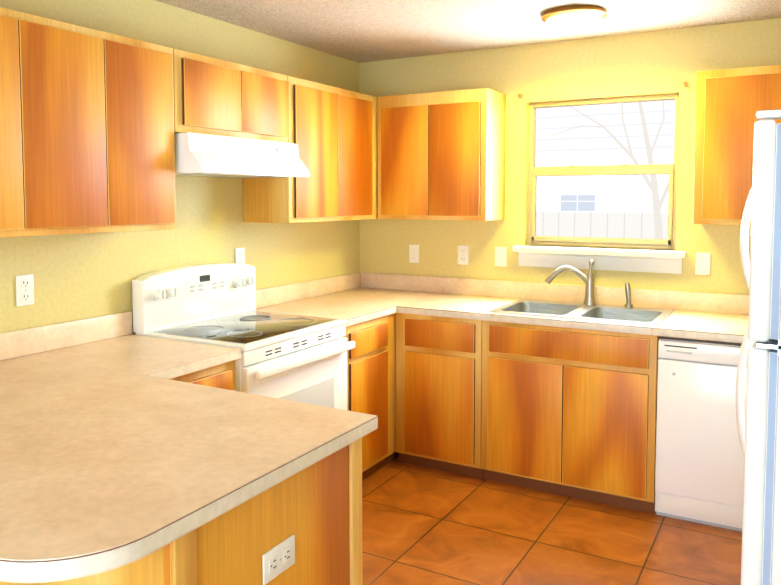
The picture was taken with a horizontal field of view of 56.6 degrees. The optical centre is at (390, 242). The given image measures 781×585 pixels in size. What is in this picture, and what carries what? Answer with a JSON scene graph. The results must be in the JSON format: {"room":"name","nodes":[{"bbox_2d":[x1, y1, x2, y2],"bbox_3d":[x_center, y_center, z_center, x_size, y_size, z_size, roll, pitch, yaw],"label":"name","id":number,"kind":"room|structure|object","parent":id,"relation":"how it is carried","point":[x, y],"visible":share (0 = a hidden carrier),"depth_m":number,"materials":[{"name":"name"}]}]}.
{"room":"kitchen","nodes":[
{"label":"kitchen","id":0,"kind":"room"},
{"bbox_2d":[0,0,359,334],"bbox_3d":[-1.826,0.175,2.157,0.120,2.410,6.660,2,4,29],"label":"wall","id":1,"kind":"structure","parent":0,"point":[82,276],"depth_m":3.46,"materials":[{"name":"yellow paint"}]},
{"bbox_2d":[0,7,31,236],"bbox_3d":[-1.446,-0.389,2.337,0.328,0.746,0.337,2,4,29],"label":"upper cabinet","id":2,"kind":"object","parent":1,"relation":"attached to","point":[15,149],"depth_m":2.38,"materials":[{"name":"brown wood"}]},
{"bbox_2d":[16,274,33,306],"bbox_3d":[-1.401,0.182,2.779,0.008,0.118,0.072,2,4,29],"label":"outlet","id":3,"kind":"object","parent":1,"relation":"attached to","point":[24,290],"visible":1,"depth_m":2.77,"materials":[{"name":"white plastic"}]},
{"bbox_2d":[28,14,115,235],"bbox_3d":[-1.281,-0.407,2.630,0.328,0.746,0.336,2,4,29],"label":"upper cabinet","id":4,"kind":"object","parent":1,"relation":"attached to","point":[87,143],"depth_m":2.56,"materials":[{"name":"brown wood"}]},
{"bbox_2d":[112,34,175,231],"bbox_3d":[-1.111,-0.426,2.931,0.328,0.746,0.356,2,4,29],"label":"upper cabinet","id":5,"kind":"object","parent":1,"relation":"attached to","point":[143,143],"depth_m":2.85,"materials":[{"name":"brown wood"}]},
{"bbox_2d":[173,49,288,142],"bbox_3d":[-0.834,-0.658,3.410,0.327,0.342,0.766,2,4,29],"label":"upper cabinet","id":6,"kind":"object","parent":1,"relation":"attached to","point":[215,96],"visible":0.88,"depth_m":3.27,"materials":[{"name":"brown wood"}]},
{"bbox_2d":[174,132,309,177],"bbox_3d":[-0.779,-0.398,3.403,0.441,0.168,0.755,2,4,29],"label":"range hood","id":7,"kind":"object","parent":6,"relation":"attached to","point":[201,155],"visible":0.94,"depth_m":3.22,"materials":[{"name":"white metal"}]},
{"bbox_2d":[235,247,244,263],"bbox_3d":[-0.797,0.086,3.847,0.008,0.118,0.072,2,4,29],"label":"outlet","id":8,"kind":"object","parent":1,"relation":"attached to","point":[239,255],"visible":0.73,"depth_m":3.84,"materials":[{"name":"white plastic"}]},
{"bbox_2d":[242,76,377,222],"bbox_3d":[-0.355,-0.509,4.271,0.327,0.746,1.177,2,4,29],"label":"upper cabinet","id":9,"kind":"object","parent":1,"relation":"attached to","point":[332,132],"visible":0.67,"depth_m":3.94,"materials":[{"name":"brown wood"}]},
{"bbox_2d":[155,0,780,62],"bbox_3d":[-0.327,-1.025,1.237,3.560,0.100,6.660,2,4,29],"label":"ceiling","id":10,"kind":"structure","parent":0,"point":[360,31],"depth_m":3.65,"materials":[{"name":"white paint"}]},
{"bbox_2d":[541,5,606,33],"bbox_3d":[0.891,-1.068,3.525,0.312,0.096,0.312,2,4,29],"label":"flush-mount light fixture","id":11,"kind":"object","parent":10,"relation":"attached to","point":[574,19],"visible":1,"depth_m":3.43,"materials":[{"name":"white glass"}]},
{"bbox_2d":[362,458,741,584],"bbox_3d":[-0.327,1.460,1.391,3.560,0.060,6.660,2,4,29],"label":"floor","id":12,"kind":"structure","parent":0,"point":[421,525],"depth_m":3.22,"materials":[{"name":"tile"}]},
{"bbox_2d":[0,438,362,584],"bbox_3d":[-0.919,0.950,2.117,1.538,0.868,0.698,2,4,29],"label":"base cabinet","id":13,"kind":"object","parent":12,"relation":"on","point":[315,509],"visible":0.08,"depth_m":1.73,"materials":[{"name":"brown wood"}]},
{"bbox_2d":[0,311,377,582],"bbox_3d":[-0.845,0.438,2.180,1.577,0.142,1.515,2,4,29],"label":"countertop","id":14,"kind":"structure","parent":13,"relation":"on","point":[119,448],"depth_m":1.79,"materials":[{"name":"laminate"}]},
{"bbox_2d":[262,535,294,584],"bbox_3d":[-0.262,0.749,1.715,0.008,0.072,0.118,2,4,29],"label":"outlet","id":15,"kind":"object","parent":13,"relation":"attached to","point":[278,559],"visible":1,"depth_m":1.71,"materials":[{"name":"white plastic"}]},
{"bbox_2d":[170,360,234,390],"bbox_3d":[-1.014,0.903,2.874,0.630,0.868,0.522,2,4,29],"label":"base cabinet","id":16,"kind":"object","parent":12,"relation":"on","point":[221,376],"visible":0.08,"depth_m":2.82,"materials":[{"name":"brown wood"}]},
{"bbox_2d":[132,263,354,409],"bbox_3d":[-0.653,0.711,3.400,0.704,1.188,0.758,2,4,29],"label":"stove","id":17,"kind":"object","parent":12,"relation":"on","point":[296,358],"visible":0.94,"depth_m":3.32,"materials":[{"name":"white metal"}]},
{"bbox_2d":[343,313,397,479],"bbox_3d":[-0.221,0.816,4.279,0.630,0.868,1.174,2,4,29],"label":"base cabinet","id":18,"kind":"object","parent":12,"relation":"on","point":[371,372],"visible":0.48,"depth_m":3.89,"materials":[{"name":"brown wood"}]},
{"bbox_2d":[256,280,395,326],"bbox_3d":[-0.375,0.328,3.969,0.636,0.142,0.537,2,4,29],"label":"countertop","id":19,"kind":"structure","parent":18,"relation":"on","point":[340,299],"depth_m":4.15,"materials":[{"name":"laminate"}]},
{"bbox_2d":[396,313,482,478],"bbox_3d":[0.401,0.819,4.242,0.518,0.868,0.630,2,4,29],"label":"base cabinet","id":20,"kind":"object","parent":12,"relation":"on","point":[438,393],"visible":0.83,"depth_m":3.96,"materials":[{"name":"brown wood"}]},
{"bbox_2d":[481,320,660,513],"bbox_3d":[1.013,0.840,3.898,0.880,0.868,0.630,2,4,29],"label":"base cabinet","id":21,"kind":"object","parent":12,"relation":"on","point":[570,412],"visible":0.85,"depth_m":3.60,"materials":[{"name":"brown wood"}]},
{"bbox_2d":[316,272,748,342],"bbox_3d":[0.793,0.326,3.986,2.657,0.142,0.638,2,4,29],"label":"countertop","id":22,"kind":"structure","parent":21,"relation":"on","point":[720,317],"depth_m":3.97,"materials":[{"name":"laminate"}]},
{"bbox_2d":[545,260,595,304],"bbox_3d":[1.008,0.219,4.054,0.263,0.251,0.160,2,4,29],"label":"faucet","id":23,"kind":"object","parent":22,"relation":"on","point":[588,280],"visible":1,"depth_m":4.03,"materials":[{"name":"silver metal"}]},
{"bbox_2d":[489,299,673,325],"bbox_3d":[1.020,0.450,3.859,0.846,0.185,0.528,2,4,29],"label":"sink","id":24,"kind":"object","parent":22,"relation":"in","point":[608,313],"visible":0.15,"depth_m":3.91,"materials":[{"name":"silver metal"}]},
{"bbox_2d":[624,283,632,307],"bbox_3d":[1.298,0.284,3.945,0.048,0.135,0.048,2,4,29],"label":"sprayer","id":25,"kind":"object","parent":24,"relation":"on","point":[628,304],"visible":1,"depth_m":3.93,"materials":[{"name":"silver metal"}]},
{"bbox_2d":[655,336,746,531],"bbox_3d":[1.654,0.871,3.523,0.598,0.852,0.604,2,4,29],"label":"dishwasher","id":26,"kind":"object","parent":12,"relation":"on","point":[699,470],"visible":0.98,"depth_m":3.32,"materials":[{"name":"white metal"}]},
{"bbox_2d":[736,109,780,584],"bbox_3d":[1.360,0.532,1.949,0.826,1.723,0.754,2,4,29],"label":"refrigerator","id":27,"kind":"object","parent":12,"relation":"on","point":[759,429],"visible":1,"depth_m":1.77,"materials":[{"name":"white metal"}]},
{"bbox_2d":[359,18,780,294],"bbox_3d":[1.272,0.052,4.150,3.320,2.410,0.140,2,4,29],"label":"wall","id":28,"kind":"structure","parent":0,"point":[653,63],"depth_m":4.19,"materials":[{"name":"yellow paint"}]},
{"bbox_2d":[409,245,418,262],"bbox_3d":[0.154,0.071,4.694,0.072,0.118,0.008,2,4,29],"label":"outlet","id":29,"kind":"object","parent":28,"relation":"attached to","point":[413,253],"visible":1,"depth_m":4.69,"materials":[{"name":"white plastic"}]},
{"bbox_2d":[377,88,505,220],"bbox_3d":[0.299,-0.517,4.398,0.716,0.746,0.317,2,4,29],"label":"upper cabinet","id":30,"kind":"object","parent":28,"relation":"attached to","point":[440,155],"visible":1,"depth_m":4.24,"materials":[{"name":"brown wood"}]},
{"bbox_2d":[458,246,468,264],"bbox_3d":[0.454,0.078,4.526,0.072,0.118,0.008,2,4,29],"label":"outlet","id":31,"kind":"object","parent":28,"relation":"attached to","point":[463,255],"visible":1,"depth_m":4.52,"materials":[{"name":"white plastic"}]},
{"bbox_2d":[495,247,505,266],"bbox_3d":[0.667,0.084,4.401,0.072,0.118,0.016,2,4,29],"label":"light switch","id":32,"kind":"object","parent":28,"relation":"attached to","point":[500,256],"visible":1,"depth_m":4.40,"materials":[{"name":"white plastic"}]},
{"bbox_2d":[513,245,686,273],"bbox_3d":[1.168,0.092,4.117,0.953,0.124,0.113,2,4,29],"label":"window sill","id":33,"kind":"structure","parent":28,"relation":"attached to","point":[644,260],"depth_m":4.07,"materials":[{"name":"white paint"}]},
{"bbox_2d":[518,81,686,249],"bbox_3d":[1.185,-0.420,4.121,0.924,0.897,0.155,2,4,29],"label":"window","id":34,"kind":"structure","parent":28,"relation":"in","point":[671,170],"depth_m":4.13,"materials":[{"name":"beige plastic"}]},
{"bbox_2d":[695,252,710,274],"bbox_3d":[1.657,0.111,3.845,0.072,0.118,0.016,2,4,29],"label":"light switch","id":35,"kind":"object","parent":28,"relation":"attached to","point":[703,260],"visible":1,"depth_m":3.85,"materials":[{"name":"white plastic"}]},
{"bbox_2d":[693,65,780,224],"bbox_3d":[1.902,-0.461,3.498,0.774,0.746,0.317,2,4,29],"label":"upper cabinet","id":36,"kind":"object","parent":28,"relation":"attached to","point":[730,103],"visible":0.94,"depth_m":3.48,"materials":[{"name":"brown wood"}]},
{"label":"outside","id":37,"kind":"structure","parent":0,"visible":0},
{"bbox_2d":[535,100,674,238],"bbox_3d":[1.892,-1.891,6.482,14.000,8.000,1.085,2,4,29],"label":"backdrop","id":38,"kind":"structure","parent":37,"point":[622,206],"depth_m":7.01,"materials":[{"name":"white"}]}
]}

